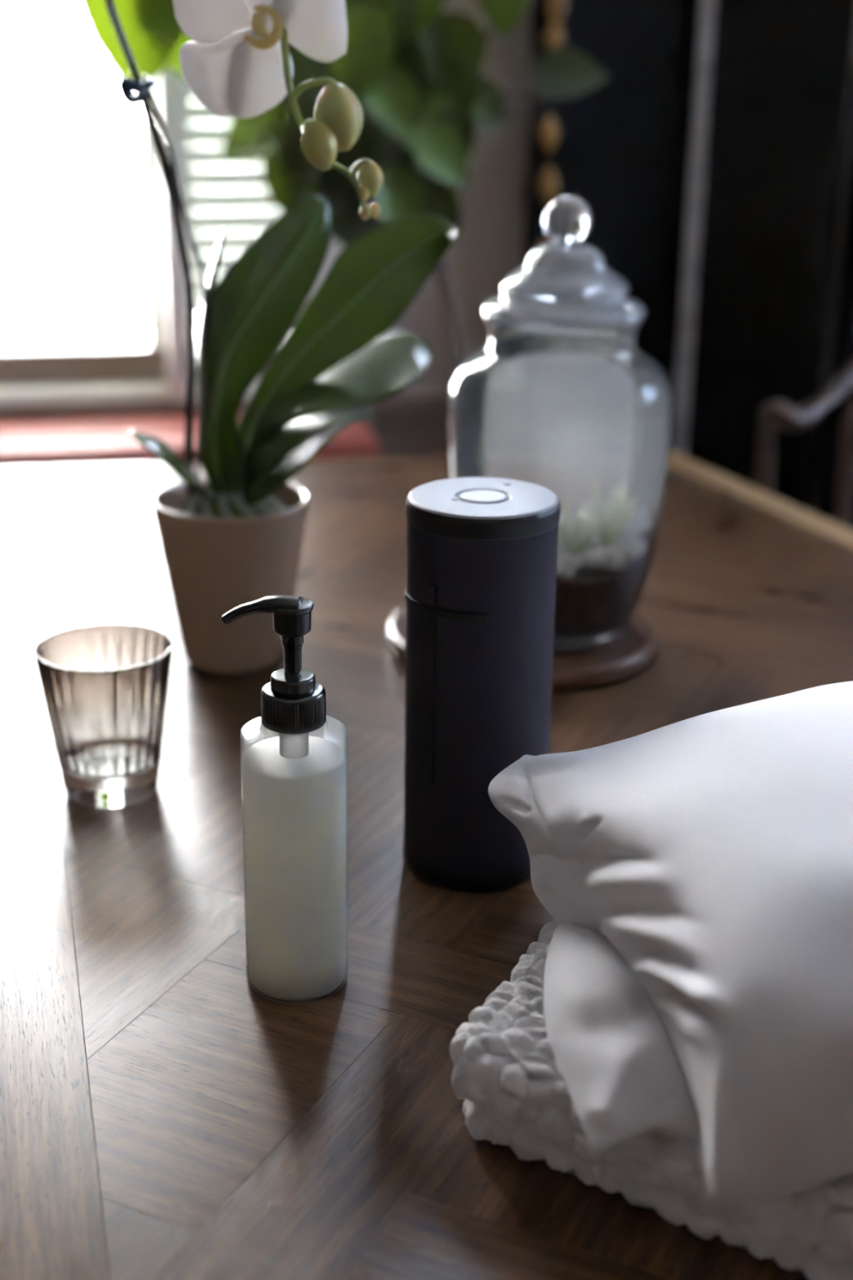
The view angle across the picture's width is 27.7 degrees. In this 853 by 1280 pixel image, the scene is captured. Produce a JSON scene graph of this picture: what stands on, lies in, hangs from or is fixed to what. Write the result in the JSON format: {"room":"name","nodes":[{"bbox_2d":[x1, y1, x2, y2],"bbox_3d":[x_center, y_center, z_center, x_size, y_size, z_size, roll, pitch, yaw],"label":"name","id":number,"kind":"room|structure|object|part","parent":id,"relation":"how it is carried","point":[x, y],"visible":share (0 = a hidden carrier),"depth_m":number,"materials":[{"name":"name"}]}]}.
{"room":"spa room","nodes":[
{"label":"spa room","id":0,"kind":"room"},
{"bbox_2d":[302,0,852,390],"bbox_3d":[-0.234,-0.880,2.071,4.200,2.600,0.220,-3,21,-11],"label":"wall","id":1,"kind":"structure","parent":0,"point":[488,245],"depth_m":2.16,"materials":[{"name":"paint"}]},
{"bbox_2d":[0,64,344,404],"bbox_3d":[-0.383,-0.822,2.002,0.566,1.105,0.165,-3,21,-11],"label":"window","id":2,"kind":"structure","parent":1,"relation":"in","point":[152,366],"depth_m":2.13,"materials":[{"name":"paint"}]},
{"bbox_2d":[0,0,149,334],"bbox_3d":[-0.465,-0.857,1.991,0.267,1.006,0.040,-3,21,-11],"label":"blind","id":3,"kind":"object","parent":2,"relation":"attached to","point":[131,324],"visible":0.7,"depth_m":2.12,"materials":[{"name":"paint"}]},
{"bbox_3d":[-0.465,-0.832,2.000,0.004,0.943,0.030,-3,21,-11],"label":"ladder cord","id":4,"kind":"part","parent":3,"relation":"part of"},
{"bbox_3d":[-0.471,-0.392,2.163,0.267,0.014,0.022,-3,21,-11],"label":"rail","id":5,"kind":"part","parent":3,"relation":"part of","materials":[{"name":"paint"}]},
{"bbox_3d":[-0.370,-0.838,2.019,0.004,0.943,0.030,-3,21,-11],"label":"ladder cord","id":6,"kind":"part","parent":3,"relation":"part of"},
{"bbox_3d":[-0.480,-0.352,2.185,0.294,0.043,0.095,-3,21,-11],"label":"rail","id":7,"kind":"part","parent":2,"relation":"part of","materials":[{"name":"paint"}]},
{"bbox_3d":[-0.241,-0.366,2.232,0.152,0.043,0.095,-3,21,-11],"label":"rail","id":8,"kind":"part","parent":2,"relation":"part of","materials":[{"name":"paint"}]},
{"bbox_2d":[187,28,282,329],"bbox_3d":[-0.234,-0.871,2.037,0.144,1.006,0.040,-3,21,-11],"label":"blind","id":9,"kind":"object","parent":2,"relation":"attached to","point":[235,198],"visible":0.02,"depth_m":2.15,"materials":[{"name":"paint"}]},
{"bbox_3d":[-0.241,-0.406,2.209,0.144,0.014,0.022,-3,21,-11],"label":"rail","id":10,"kind":"part","parent":9,"relation":"part of","materials":[{"name":"paint"}]},
{"bbox_3d":[-0.384,-0.825,2.004,0.567,1.100,0.160,-3,21,-11],"label":"frame","id":11,"kind":"part","parent":2,"relation":"part of","materials":[{"name":"paint"}]},
{"bbox_2d":[0,413,381,468],"bbox_3d":[-0.400,-0.224,2.035,0.677,0.040,0.170,-3,21,-11],"label":"window sill","id":12,"kind":"structure","parent":1,"relation":"attached to","point":[108,441],"depth_m":2.01,"materials":[{"name":"red tile"}]},
{"bbox_2d":[0,376,831,514],"bbox_3d":[-0.220,-0.008,2.265,4.200,0.630,0.030,-3,21,-11],"label":"trim","id":13,"kind":"structure","parent":1,"relation":"attached to","point":[411,422],"depth_m":2.20,"materials":[{"name":"paint"}]},
{"bbox_3d":[0.190,1.133,0.548,5.352,0.100,5.406,1,20,0],"label":"floor","id":14,"kind":"structure","parent":0,"visible":0},
{"bbox_2d":[78,0,610,454],"bbox_3d":[-0.085,-0.193,2.020,0.560,1.351,0.215,1,20,0],"label":"houseplant","id":15,"kind":"object","parent":14,"relation":"on","point":[413,68],"visible":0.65,"depth_m":1.85,"materials":[{"name":"green plant"}]},
{"bbox_2d":[0,449,852,1279],"bbox_3d":[0.300,0.512,1.002,1.166,0.750,2.166,-4,21,-13],"label":"dining table","id":16,"kind":"object","parent":14,"relation":"on","point":[163,1117],"visible":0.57,"depth_m":0.88,"materials":[{"name":"brown wood"}]},
{"bbox_2d":[33,622,173,808],"bbox_3d":[-0.189,0.047,1.026,0.080,0.092,0.080,1,20,0],"label":"glass tumbler","id":17,"kind":"object","parent":16,"relation":"on","point":[104,686],"visible":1,"depth_m":1.01,"materials":[{"name":"clear glass"}]},
{"bbox_2d":[104,0,458,673],"bbox_3d":[-0.091,-0.213,1.101,0.222,0.528,0.256,1,20,0],"label":"potted orchid","id":18,"kind":"object","parent":16,"relation":"on","point":[229,538],"visible":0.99,"depth_m":1.17,"materials":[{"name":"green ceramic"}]},
{"bbox_3d":[-0.138,-0.044,1.231,0.111,0.121,0.111,1,20,0],"label":"pot","id":19,"kind":"part","parent":18,"relation":"part of","materials":[{"name":"beige ceramic"}]},
{"bbox_3d":[-0.136,-0.110,1.206,0.040,0.046,0.040,1,20,0],"label":"stem","id":20,"kind":"part","parent":18,"relation":"part of","materials":[{"name":"green plant"}]},
{"bbox_3d":[-0.089,-0.349,0.954,0.010,0.024,0.020,12,23,28],"label":"flower","id":21,"kind":"part","parent":18,"relation":"part of","materials":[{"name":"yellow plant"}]},
{"bbox_2d":[221,595,348,1004],"bbox_3d":[-0.062,0.072,0.810,0.050,0.198,0.050,19,27,40],"label":"pump bottle","id":22,"kind":"object","parent":16,"relation":"on","point":[294,783],"visible":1,"depth_m":0.80,"materials":[{"name":"plastic"}]},
{"bbox_3d":[-0.061,0.007,0.786,0.010,0.022,0.010,1,20,0],"label":"pump stem","id":23,"kind":"part","parent":22,"relation":"part of","materials":[{"name":"black plastic"}]},
{"bbox_2d":[403,476,560,892],"bbox_3d":[0.028,0.024,0.924,0.080,0.211,0.080,1,20,0],"label":"speaker","id":24,"kind":"object","parent":16,"relation":"on","point":[480,594],"visible":0.92,"depth_m":0.89},
{"bbox_2d":[386,604,658,692],"bbox_3d":[0.071,-0.003,1.278,0.200,0.017,0.200,1,20,0],"label":"wooden coaster","id":25,"kind":"object","parent":16,"relation":"on","point":[576,667],"visible":0.29,"depth_m":1.22,"materials":[{"name":"brown wood"}]},
{"bbox_2d":[448,195,671,646],"bbox_3d":[0.094,-0.155,1.223,0.157,0.309,0.157,-6,21,-17],"label":"glass jar","id":26,"kind":"object","parent":25,"relation":"on","point":[565,282],"visible":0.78,"depth_m":1.23,"materials":[{"name":"clear glass"}]},
{"bbox_3d":[0.095,-0.249,1.188,0.114,0.053,0.114,1,20,0],"label":"lid","id":27,"kind":"part","parent":26,"relation":"part of","materials":[{"name":"clear glass"}]},
{"bbox_3d":[0.096,-0.285,1.175,0.033,0.033,0.033,1,20,0],"label":"lid knob","id":28,"kind":"part","parent":26,"relation":"part of","materials":[{"name":"clear glass"}]},
{"bbox_2d":[553,622,624,645],"bbox_3d":[0.092,-0.016,1.274,0.108,0.009,0.108,1,20,0],"label":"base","id":29,"kind":"object","parent":26,"relation":"attached to","point":[584,639],"depth_m":1.23,"materials":[{"name":"clear glass"}]},
{"bbox_2d":[554,536,648,636],"bbox_3d":[0.092,-0.048,1.263,0.137,0.054,0.137,1,20,0],"label":"soil","id":30,"kind":"object","parent":26,"relation":"in","point":[597,601],"visible":0.38,"depth_m":1.21,"materials":[{"name":"brown soil"}]},
{"bbox_2d":[558,498,604,555],"bbox_3d":[0.105,-0.077,1.222,0.041,0.041,0.047,1,20,0],"label":"succulent","id":31,"kind":"object","parent":30,"relation":"in","point":[575,538],"visible":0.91,"depth_m":1.21,"materials":[{"name":"green plant"}]},
{"bbox_2d":[556,512,647,577],"bbox_3d":[0.092,-0.071,1.254,0.132,0.019,0.132,1,20,0],"label":"gravel","id":32,"kind":"object","parent":30,"relation":"on","point":[627,547],"visible":0.27,"depth_m":1.21,"materials":[{"name":"white gravel"}]},
{"bbox_2d":[580,478,635,546],"bbox_3d":[0.133,-0.090,1.242,0.037,0.051,0.035,-6,21,-17],"label":"succulent","id":33,"kind":"object","parent":30,"relation":"in","point":[616,517],"visible":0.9,"depth_m":1.23,"materials":[{"name":"green plant"}]},
{"bbox_2d":[449,918,852,1279],"bbox_3d":[0.282,0.174,0.748,0.524,0.059,0.393,15,24,33],"label":"folded blanket","id":34,"kind":"object","parent":16,"relation":"on","point":[506,1071],"visible":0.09,"depth_m":0.68,"materials":[{"name":"white fabric"}]},
{"bbox_2d":[488,680,852,1204],"bbox_3d":[0.235,0.089,0.729,0.396,0.134,0.318,-4,21,-14],"label":"pillow","id":35,"kind":"object","parent":34,"relation":"on","point":[694,875],"visible":1,"depth_m":0.64,"materials":[{"name":"white fabric"}]},
{"bbox_2d":[516,0,852,529],"bbox_3d":[0.506,-0.550,2.128,0.774,1.900,0.180,-2,21,-6],"label":"folding screen","id":36,"kind":"object","parent":14,"relation":"on","point":[707,166],"visible":0.34,"depth_m":2.09,"materials":[{"name":"black paint"}]},
{"bbox_3d":[0.223,-0.549,2.115,0.208,1.900,0.022,-4,21,-13],"label":"panel","id":37,"kind":"part","parent":36,"relation":"part of","materials":[{"name":"black paint"}]},
{"bbox_3d":[0.226,-0.545,2.104,0.144,1.800,0.004,-4,21,-13],"label":"moulding","id":38,"kind":"part","parent":36,"relation":"part of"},
{"bbox_3d":[0.401,-0.532,2.076,0.115,1.800,0.004,9,22,21],"label":"moulding","id":39,"kind":"part","parent":36,"relation":"part of","materials":[{"name":"black paint"}]},
{"bbox_3d":[0.406,-0.536,2.087,0.179,1.900,0.022,9,22,21],"label":"panel","id":40,"kind":"part","parent":36,"relation":"part of","materials":[{"name":"black paint"}]},
{"bbox_3d":[0.629,-0.554,2.143,0.306,1.900,0.022,-15,25,-36],"label":"panel","id":41,"kind":"part","parent":36,"relation":"part of","materials":[{"name":"black paint"}]},
{"bbox_3d":[0.636,-0.550,2.134,0.242,1.800,0.004,-15,25,-36],"label":"moulding","id":42,"kind":"part","parent":36,"relation":"part of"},
{"bbox_2d":[754,361,852,528],"bbox_3d":[0.542,0.083,1.975,0.453,0.883,0.318,1,20,0],"label":"wooden chair","id":43,"kind":"object","parent":14,"relation":"on","point":[781,414],"visible":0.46,"depth_m":1.78,"materials":[{"name":"brown wood"}]},
{"bbox_3d":[0.344,-0.053,1.835,0.032,0.371,0.022,1,20,0],"label":"arm post","id":44,"kind":"part","parent":43,"relation":"part of","materials":[{"name":"brown wood"}]},
{"bbox_3d":[0.542,-0.281,1.863,0.452,0.123,0.128,-6,21,-17],"label":"arm rail","id":45,"kind":"part","parent":43,"relation":"part of","materials":[{"name":"brown wood"}]}
]}

